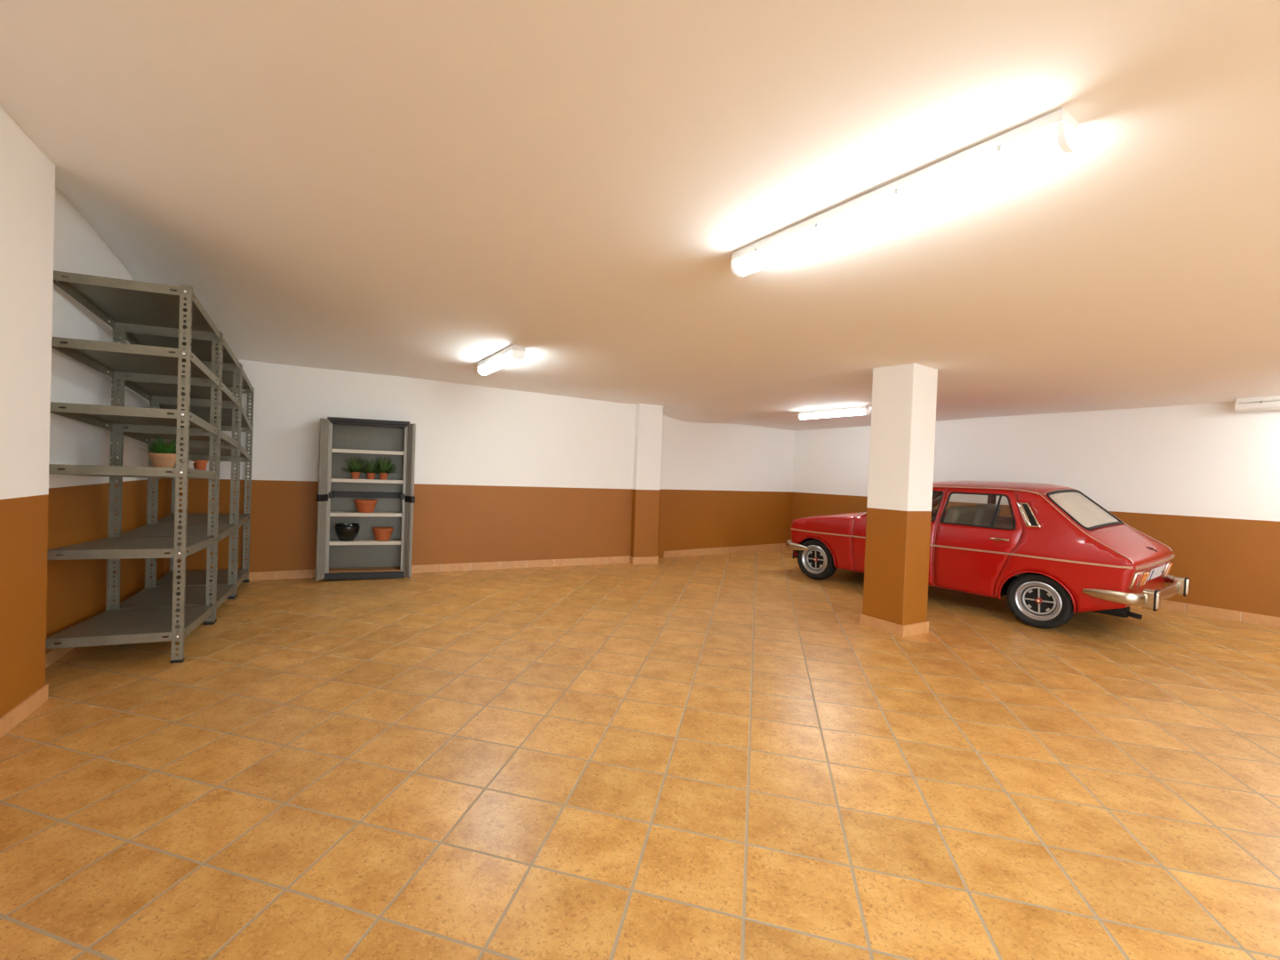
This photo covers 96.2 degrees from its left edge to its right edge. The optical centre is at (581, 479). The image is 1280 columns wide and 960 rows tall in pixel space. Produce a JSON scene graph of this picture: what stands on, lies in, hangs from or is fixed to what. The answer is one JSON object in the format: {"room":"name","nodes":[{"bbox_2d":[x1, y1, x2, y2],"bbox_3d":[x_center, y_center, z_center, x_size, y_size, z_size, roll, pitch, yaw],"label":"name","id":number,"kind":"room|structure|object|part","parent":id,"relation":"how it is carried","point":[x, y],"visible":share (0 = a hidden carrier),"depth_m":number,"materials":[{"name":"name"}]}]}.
{"room":"garage","nodes":[
{"label":"garage","id":0,"kind":"room"},
{"bbox_2d":[0,104,165,718],"bbox_3d":[-3.182,-0.449,1.841,0.850,4.586,10.689,2,1,-21],"label":"wall","id":1,"kind":"structure","parent":0,"point":[42,232],"depth_m":3.65,"materials":[{"name":"paint"}]},
{"bbox_2d":[0,576,163,737],"bbox_3d":[-2.987,1.498,1.982,0.308,0.377,10.704,2,1,-21],"label":"baseboard","id":2,"kind":"structure","parent":1,"relation":"attached to","point":[31,703],"depth_m":3.58,"materials":[{"name":"tile"}]},
{"bbox_2d":[163,359,794,575],"bbox_3d":[-0.572,-0.608,8.758,10.061,4.308,1.020,2,1,-19],"label":"wall","id":3,"kind":"structure","parent":0,"point":[501,475],"depth_m":8.23,"materials":[{"name":"paint"}]},
{"bbox_2d":[248,555,658,580],"bbox_3d":[-1.928,1.228,7.876,6.534,0.281,0.138,2,1,-19],"label":"baseboard","id":4,"kind":"structure","parent":3,"relation":"attached to","point":[526,564],"depth_m":8.16,"materials":[{"name":"tile"}]},
{"bbox_2d":[663,543,786,557],"bbox_3d":[2.595,1.214,9.909,2.773,0.195,0.018,2,1,-25],"label":"baseboard","id":5,"kind":"structure","parent":3,"relation":"attached to","point":[780,546],"depth_m":9.83,"materials":[{"name":"tile"}]},
{"bbox_2d":[0,549,1279,959],"bbox_3d":[2.582,1.634,4.462,14.302,0.719,11.879,2,1,-21],"label":"floor","id":6,"kind":"structure","parent":0,"point":[714,756],"depth_m":2.97,"materials":[{"name":"tile"}]},
{"bbox_2d":[45,270,221,663],"bbox_3d":[-3.673,-0.052,4.760,0.915,2.942,1.074,2,1,-21],"label":"shelving unit","id":7,"kind":"object","parent":6,"relation":"on","point":[148,308],"visible":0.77,"depth_m":4.60,"materials":[{"name":"metal"}]},
{"bbox_3d":[-4.169,-0.027,5.112,0.074,2.782,0.038,2,1,-21],"label":"post","id":8,"kind":"part","parent":7,"relation":"part of","materials":[{"name":"metal"}]},
{"bbox_3d":[-3.702,1.207,4.786,0.860,0.103,1.040,2,1,-21],"label":"shelf","id":9,"kind":"part","parent":7,"relation":"part of","materials":[{"name":"metal"}]},
{"bbox_3d":[-3.679,0.557,4.775,0.860,0.099,1.040,2,1,-21],"label":"shelf","id":10,"kind":"part","parent":7,"relation":"part of","materials":[{"name":"metal"}]},
{"bbox_3d":[-3.657,-0.062,4.765,0.860,0.114,1.040,2,1,-21],"label":"shelf","id":11,"kind":"part","parent":7,"relation":"part of","materials":[{"name":"metal"}]},
{"bbox_3d":[-3.642,-0.490,4.758,0.860,0.152,1.040,2,1,-21],"label":"shelf","id":12,"kind":"part","parent":7,"relation":"part of","materials":[{"name":"metal"}]},
{"bbox_3d":[-3.626,-0.957,4.751,0.860,0.157,1.040,2,1,-21],"label":"shelf","id":13,"kind":"part","parent":7,"relation":"part of","materials":[{"name":"metal"}]},
{"bbox_3d":[-3.609,-1.412,4.744,0.860,0.197,1.040,2,1,-21],"label":"shelf","id":14,"kind":"part","parent":7,"relation":"part of","materials":[{"name":"metal"}]},
{"bbox_2d":[134,434,183,467],"bbox_3d":[-3.696,-0.255,5.039,0.408,0.328,0.443,3,1,37],"label":"potted plant","id":15,"kind":"object","parent":7,"relation":"on","point":[162,455],"visible":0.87,"depth_m":5.00,"materials":[{"name":"green plant"}]},
{"bbox_3d":[-3.700,-0.164,5.062,0.220,0.145,0.220,2,1,17],"label":"pot","id":16,"kind":"part","parent":15,"relation":"part of","materials":[{"name":"ceramic"}]},
{"bbox_3d":[-3.100,-0.041,4.437,0.074,2.915,0.038,2,1,-21],"label":"post","id":17,"kind":"part","parent":7,"relation":"part of","materials":[{"name":"metal"}]},
{"bbox_2d":[181,461,194,468],"bbox_3d":[-3.563,-0.128,5.176,0.102,0.085,0.102,2,1,17],"label":"flower pot","id":18,"kind":"object","parent":7,"relation":"on","point":[190,463],"visible":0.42,"depth_m":5.16,"materials":[{"name":"white ceramic"}]},
{"bbox_2d":[192,460,207,470],"bbox_3d":[-3.526,-0.132,5.287,0.122,0.100,0.122,2,1,17],"label":"flower pot","id":19,"kind":"object","parent":7,"relation":"on","point":[201,465],"visible":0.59,"depth_m":5.25,"materials":[{"name":"ceramic"}]},
{"bbox_3d":[-3.470,-0.018,5.385,0.074,2.760,0.038,2,1,-21],"label":"post","id":20,"kind":"part","parent":7,"relation":"part of","materials":[{"name":"metal"}]},
{"bbox_2d":[111,326,240,622],"bbox_3d":[-4.012,-0.028,5.742,0.832,2.780,0.979,2,1,-21],"label":"shelving unit","id":21,"kind":"object","parent":6,"relation":"on","point":[151,596],"visible":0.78,"depth_m":5.83,"materials":[{"name":"metal"}]},
{"bbox_3d":[-4.194,-0.027,5.177,0.074,2.776,0.038,2,1,-21],"label":"post","id":22,"kind":"part","parent":21,"relation":"part of","materials":[{"name":"metal"}]},
{"bbox_3d":[-4.530,0.000,6.035,0.074,2.623,0.038,2,1,-21],"label":"post","id":23,"kind":"part","parent":21,"relation":"part of","materials":[{"name":"metal"}]},
{"bbox_3d":[-4.056,1.197,5.762,0.810,0.071,0.946,2,1,-21],"label":"shelf","id":24,"kind":"part","parent":21,"relation":"part of","materials":[{"name":"metal"}]},
{"bbox_3d":[-4.032,0.534,5.751,0.810,0.088,0.946,2,1,-21],"label":"shelf","id":25,"kind":"part","parent":21,"relation":"part of","materials":[{"name":"metal"}]},
{"bbox_3d":[-3.982,-0.885,5.728,0.810,0.173,0.946,2,1,-21],"label":"shelf","id":26,"kind":"part","parent":21,"relation":"part of","materials":[{"name":"metal"}]},
{"bbox_3d":[-3.967,-1.307,5.721,0.810,0.197,0.946,2,1,-21],"label":"shelf","id":27,"kind":"part","parent":21,"relation":"part of","materials":[{"name":"metal"}]},
{"bbox_3d":[-3.998,-0.428,5.735,0.810,0.159,0.946,2,1,-21],"label":"shelf","id":28,"kind":"part","parent":21,"relation":"part of","materials":[{"name":"metal"}]},
{"bbox_3d":[-3.496,-0.018,5.449,0.074,2.754,0.038,2,1,-21],"label":"post","id":29,"kind":"part","parent":21,"relation":"part of","materials":[{"name":"metal"}]},
{"bbox_3d":[-3.831,0.009,6.308,0.074,2.601,0.038,2,1,-21],"label":"post","id":30,"kind":"part","parent":21,"relation":"part of","materials":[{"name":"metal"}]},
{"bbox_2d":[149,364,254,597],"bbox_3d":[-4.348,0.003,6.600,0.832,2.618,0.819,2,1,-21],"label":"shelving unit","id":31,"kind":"object","parent":6,"relation":"on","point":[198,577],"visible":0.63,"depth_m":6.74,"materials":[{"name":"metal"}]},
{"bbox_3d":[-4.559,0.001,6.109,0.074,2.615,0.038,2,1,-21],"label":"post","id":32,"kind":"part","parent":31,"relation":"part of","materials":[{"name":"metal"}]},
{"bbox_3d":[-4.837,0.050,6.819,0.074,2.434,0.038,2,1,-21],"label":"post","id":33,"kind":"part","parent":31,"relation":"part of","materials":[{"name":"metal"}]},
{"bbox_3d":[-4.388,1.157,6.618,0.810,0.098,0.785,2,1,-21],"label":"shelf","id":34,"kind":"part","parent":31,"relation":"part of","materials":[{"name":"metal"}]},
{"bbox_3d":[-4.364,0.475,6.607,0.810,0.112,0.785,2,1,-21],"label":"shelf","id":35,"kind":"part","parent":31,"relation":"part of","materials":[{"name":"metal"}]},
{"bbox_3d":[-4.322,-0.737,6.588,0.810,0.289,0.785,2,1,-21],"label":"shelf","id":36,"kind":"part","parent":31,"relation":"part of","materials":[{"name":"metal"}]},
{"bbox_3d":[-4.336,-0.329,6.595,0.810,0.212,0.785,2,1,-21],"label":"shelf","id":37,"kind":"part","parent":31,"relation":"part of","materials":[{"name":"metal"}]},
{"bbox_3d":[-4.306,-1.180,6.581,0.810,0.227,0.785,2,1,-21],"label":"shelf","id":38,"kind":"part","parent":31,"relation":"part of","materials":[{"name":"metal"}]},
{"bbox_3d":[-3.860,0.010,6.381,0.074,2.592,0.038,2,1,-21],"label":"post","id":39,"kind":"part","parent":31,"relation":"part of","materials":[{"name":"metal"}]},
{"bbox_3d":[-4.138,0.059,7.091,0.074,2.412,0.038,2,1,-21],"label":"post","id":40,"kind":"part","parent":31,"relation":"part of","materials":[{"name":"metal"}]},
{"bbox_2d":[315,416,415,580],"bbox_3d":[-2.769,0.248,7.398,1.164,2.055,0.452,2,1,-19],"label":"shelving unit","id":41,"kind":"object","parent":6,"relation":"on","point":[364,557],"visible":1,"depth_m":7.47,"materials":[{"name":"grey plastic"}]},
{"bbox_3d":[-3.217,0.240,7.098,0.043,2.000,0.150,2,1,9],"label":"door","id":42,"kind":"part","parent":41,"relation":"part of","materials":[{"name":"grey plastic"}]},
{"bbox_2d":[334,522,359,541],"bbox_3d":[-3.031,0.676,7.400,0.304,0.212,0.304,2,1,17],"label":"planter","id":43,"kind":"object","parent":41,"relation":"on","point":[345,532],"visible":1,"depth_m":7.30,"materials":[{"name":"black ceramic"}]},
{"bbox_2d":[342,456,365,479],"bbox_3d":[-2.951,-0.165,7.366,0.335,0.298,0.199,2,1,-19],"label":"potted plant","id":44,"kind":"object","parent":41,"relation":"on","point":[356,470],"visible":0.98,"depth_m":7.34,"materials":[{"name":"green plant"}]},
{"bbox_3d":[-2.918,-0.059,7.380,0.124,0.088,0.124,2,1,-19],"label":"pot","id":45,"kind":"part","parent":44,"relation":"part of","materials":[{"name":"ceramic"}]},
{"bbox_2d":[329,538,400,544],"bbox_3d":[-2.812,0.811,7.477,0.915,0.046,0.255,2,1,-19],"label":"shelf","id":46,"kind":"object","parent":41,"relation":"attached to","point":[332,541],"depth_m":7.40,"materials":[{"name":"plastic"}]},
{"bbox_2d":[353,499,377,512],"bbox_3d":[-2.808,0.340,7.444,0.282,0.165,0.282,2,1,17],"label":"flower pot","id":47,"kind":"object","parent":41,"relation":"on","point":[363,506],"visible":1,"depth_m":7.35,"materials":[{"name":"ceramic"}]},
{"bbox_2d":[329,511,401,517],"bbox_3d":[-2.800,0.446,7.471,0.915,0.046,0.255,2,1,-19],"label":"shelf","id":48,"kind":"object","parent":41,"relation":"attached to","point":[332,514],"depth_m":7.41,"materials":[{"name":"plastic"}]},
{"bbox_3d":[-2.833,0.241,7.588,0.915,1.960,0.029,2,1,-19],"label":"panel","id":49,"kind":"part","parent":41,"relation":"part of","materials":[{"name":"grey metal"}]},
{"bbox_2d":[331,478,402,483],"bbox_3d":[-2.784,0.012,7.464,0.915,0.046,0.255,2,1,-19],"label":"shelf","id":50,"kind":"object","parent":41,"relation":"attached to","point":[333,480],"depth_m":7.39,"materials":[{"name":"plastic"}]},
{"bbox_2d":[331,448,403,455],"bbox_3d":[-2.771,-0.364,7.458,0.915,0.046,0.255,2,1,-19],"label":"shelf","id":51,"kind":"object","parent":41,"relation":"attached to","point":[334,452],"depth_m":7.44,"materials":[{"name":"plastic"}]},
{"bbox_2d":[361,459,379,479],"bbox_3d":[-2.739,-0.146,7.438,0.264,0.273,0.199,2,1,-19],"label":"potted plant","id":52,"kind":"object","parent":41,"relation":"on","point":[371,473],"visible":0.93,"depth_m":7.39,"materials":[{"name":"green plant"}]},
{"bbox_3d":[-2.738,-0.050,7.441,0.124,0.082,0.124,2,1,-19],"label":"pot","id":53,"kind":"part","parent":52,"relation":"part of","materials":[{"name":"ceramic"}]},
{"bbox_2d":[372,527,393,541],"bbox_3d":[-2.618,0.712,7.534,0.268,0.165,0.268,2,1,17],"label":"flower pot","id":54,"kind":"object","parent":41,"relation":"on","point":[380,533],"visible":1,"depth_m":7.45,"materials":[{"name":"ceramic"}]},
{"bbox_2d":[374,456,397,479],"bbox_3d":[-2.554,-0.158,7.499,0.328,0.308,0.200,2,1,-19],"label":"potted plant","id":55,"kind":"object","parent":41,"relation":"on","point":[384,470],"visible":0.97,"depth_m":7.45,"materials":[{"name":"green plant"}]},
{"bbox_3d":[-2.591,-0.050,7.490,0.124,0.090,0.124,2,1,-19],"label":"pot","id":56,"kind":"part","parent":55,"relation":"part of","materials":[{"name":"ceramic"}]},
{"bbox_3d":[-2.231,0.270,7.429,0.150,2.000,0.043,3,1,43],"label":"door","id":57,"kind":"part","parent":41,"relation":"part of","materials":[{"name":"grey plastic"}]},
{"bbox_2d":[859,362,937,637],"bbox_3d":[3.165,0.130,5.688,0.386,2.759,0.477,2,1,-29],"label":"pillar","id":58,"kind":"structure","parent":6,"relation":"on","point":[904,396],"depth_m":5.54,"materials":[{"name":"paint"}]},
{"bbox_3d":[3.119,1.432,5.708,0.386,0.136,0.477,2,1,-29],"label":"tile skirting","id":59,"kind":"part","parent":58,"relation":"part of","materials":[{"name":"beige tile"}]},
{"bbox_2d":[785,480,1191,628],"bbox_3d":[4.590,0.741,7.073,1.582,1.478,3.939,1,1,-35],"label":"car","id":60,"kind":"object","parent":6,"relation":"on","point":[1060,555],"visible":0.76,"depth_m":5.90,"materials":[{"name":"red paint"}]},
{"bbox_2d":[794,512,865,519],"bbox_3d":[3.860,0.501,8.149,1.473,0.198,1.030,-1,3,-34],"label":"hood","id":61,"kind":"object","parent":60,"relation":"attached to","point":[848,516],"depth_m":7.66,"materials":[{"name":"red paint"}]},
{"bbox_3d":[3.826,0.635,6.967,0.163,1.118,1.015,1,1,-35],"label":"door","id":62,"kind":"part","parent":60,"relation":"part of","materials":[{"name":"red paint"}]},
{"bbox_3d":[4.163,0.272,6.578,0.089,0.409,1.784,1,1,-38],"label":"drip rail","id":63,"kind":"part","parent":60,"relation":"part of","materials":[{"name":"metal"}]},
{"bbox_3d":[4.288,0.634,6.914,0.500,0.684,0.682,-1,3,-34],"label":"seat","id":64,"kind":"part","parent":60,"relation":"part of","materials":[{"name":"beige leather"}]},
{"bbox_3d":[4.960,0.615,7.739,0.184,1.122,1.000,-1,3,-34],"label":"door","id":65,"kind":"part","parent":60,"relation":"part of","materials":[{"name":"red paint"}]},
{"bbox_3d":[4.337,0.667,6.240,0.188,1.127,0.805,-1,3,-34],"label":"door","id":66,"kind":"part","parent":60,"relation":"part of","materials":[{"name":"red paint"}]},
{"bbox_3d":[4.851,0.626,7.295,0.500,0.684,0.682,-1,3,-34],"label":"seat","id":67,"kind":"part","parent":60,"relation":"part of","materials":[{"name":"beige leather"}]},
{"bbox_3d":[4.394,0.634,6.001,0.038,0.048,0.171,-1,3,-34],"label":"door handle","id":68,"kind":"part","parent":60,"relation":"part of","materials":[{"name":"silver metal"}]},
{"bbox_3d":[5.459,0.651,7.000,0.188,1.127,0.805,-1,3,-34],"label":"door","id":69,"kind":"part","parent":60,"relation":"part of","materials":[{"name":"red paint"}]},
{"bbox_3d":[5.051,0.747,6.396,1.240,0.539,0.646,-1,3,-34],"label":"seat","id":70,"kind":"part","parent":60,"relation":"part of","materials":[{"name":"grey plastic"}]},
{"bbox_2d":[1016,502,1040,527],"bbox_3d":[4.588,0.359,5.867,0.064,0.248,0.245,2,1,-9],"label":"vent","id":71,"kind":"object","parent":60,"relation":"attached to","point":[1028,514],"depth_m":5.87,"materials":[{"name":"black metal"}]},
{"bbox_3d":[4.834,0.447,5.514,0.045,0.605,0.764,2,1,-27],"label":"tailgate trim","id":72,"kind":"part","parent":60,"relation":"part of","materials":[{"name":"metal"}]},
{"bbox_3d":[5.945,0.432,6.268,0.047,0.598,0.770,1,1,-44],"label":"tailgate trim","id":73,"kind":"part","parent":60,"relation":"part of","materials":[{"name":"metal"}]},
{"bbox_2d":[1128,569,1150,589],"bbox_3d":[5.176,0.924,5.307,0.242,0.165,0.255,2,1,17],"label":"tail lamp","id":74,"kind":"object","parent":60,"relation":"on","point":[1139,578],"depth_m":5.24,"materials":[{"name":"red plastic"}]},
{"bbox_3d":[5.609,0.903,5.575,0.470,0.110,0.039,-1,3,-34],"label":"number plate","id":75,"kind":"part","parent":60,"relation":"part of","materials":[{"name":"white metal"}]},
{"bbox_2d":[1160,560,1174,577],"bbox_3d":[6.021,0.912,5.879,0.213,0.166,0.281,2,1,17],"label":"tail lamp","id":76,"kind":"object","parent":60,"relation":"on","point":[1169,564],"depth_m":5.79,"materials":[{"name":"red plastic"}]},
{"bbox_2d":[0,0,1279,430],"bbox_3d":[2.854,-1.409,4.071,13.039,1.158,11.087,2,1,-22],"label":"ceiling","id":77,"kind":"structure","parent":0,"point":[426,189],"depth_m":2.87,"materials":[{"name":"paint"}]},
{"bbox_2d":[477,344,526,375],"bbox_3d":[-0.902,-1.307,6.318,0.158,0.144,1.098,2,0,-29],"label":"ceiling light","id":78,"kind":"object","parent":77,"relation":"attached to","point":[512,354],"visible":1,"depth_m":6.12,"materials":[{"name":"white plastic"}]},
{"bbox_2d":[478,351,519,375],"bbox_3d":[-0.902,-1.278,6.318,0.138,0.081,1.058,2,0,-29],"label":"diffuser","id":79,"kind":"object","parent":78,"relation":"attached to","point":[505,358],"depth_m":6.21,"materials":[{"name":"white plastic"}]},
{"bbox_2d":[798,405,870,419],"bbox_3d":[3.523,-0.938,8.016,0.128,0.116,0.963,1,-1,-42],"label":"ceiling light","id":80,"kind":"object","parent":77,"relation":"attached to","point":[862,410],"visible":1,"depth_m":7.94,"materials":[{"name":"white plastic"}]},
{"bbox_2d":[799,408,865,419],"bbox_3d":[3.523,-0.915,8.016,0.111,0.065,0.923,1,-1,-42],"label":"diffuser","id":81,"kind":"object","parent":80,"relation":"attached to","point":[833,412],"depth_m":7.99,"materials":[{"name":"white plastic"}]},
{"bbox_2d":[730,108,1080,277],"bbox_3d":[1.344,-1.260,2.729,0.143,0.130,1.613,2,1,-30],"label":"ceiling light","id":82,"kind":"object","parent":77,"relation":"attached to","point":[1054,134],"visible":1,"depth_m":2.42,"materials":[{"name":"white plastic"}]},
{"bbox_2d":[1234,395,1279,412],"bbox_3d":[7.460,-0.801,5.539,0.158,0.196,1.478,1,1,-34],"label":"ceiling light","id":83,"kind":"object","parent":77,"relation":"attached to","point":[1270,402],"visible":1,"depth_m":5.99,"materials":[{"name":"white plastic"}]},
{"bbox_2d":[1238,400,1279,411],"bbox_3d":[7.459,-0.772,5.539,0.138,0.081,1.436,1,-1,-34],"label":"diffuser","id":84,"kind":"object","parent":83,"relation":"attached to","point":[1243,405],"depth_m":5.99,"materials":[{"name":"white plastic"}]},
{"bbox_2d":[790,368,1279,617],"bbox_3d":[7.525,-0.319,5.988,0.250,4.225,11.530,1,1,-38],"label":"wall","id":85,"kind":"structure","parent":0,"point":[1202,481],"depth_m":6.78,"materials":[{"name":"paint"}]},
{"bbox_2d":[1160,600,1279,627],"bbox_3d":[7.286,1.496,6.031,0.018,0.301,11.294,1,1,-38],"label":"baseboard","id":86,"kind":"structure","parent":85,"relation":"attached to","point":[1189,608],"depth_m":6.30,"materials":[{"name":"tile"}]}
]}

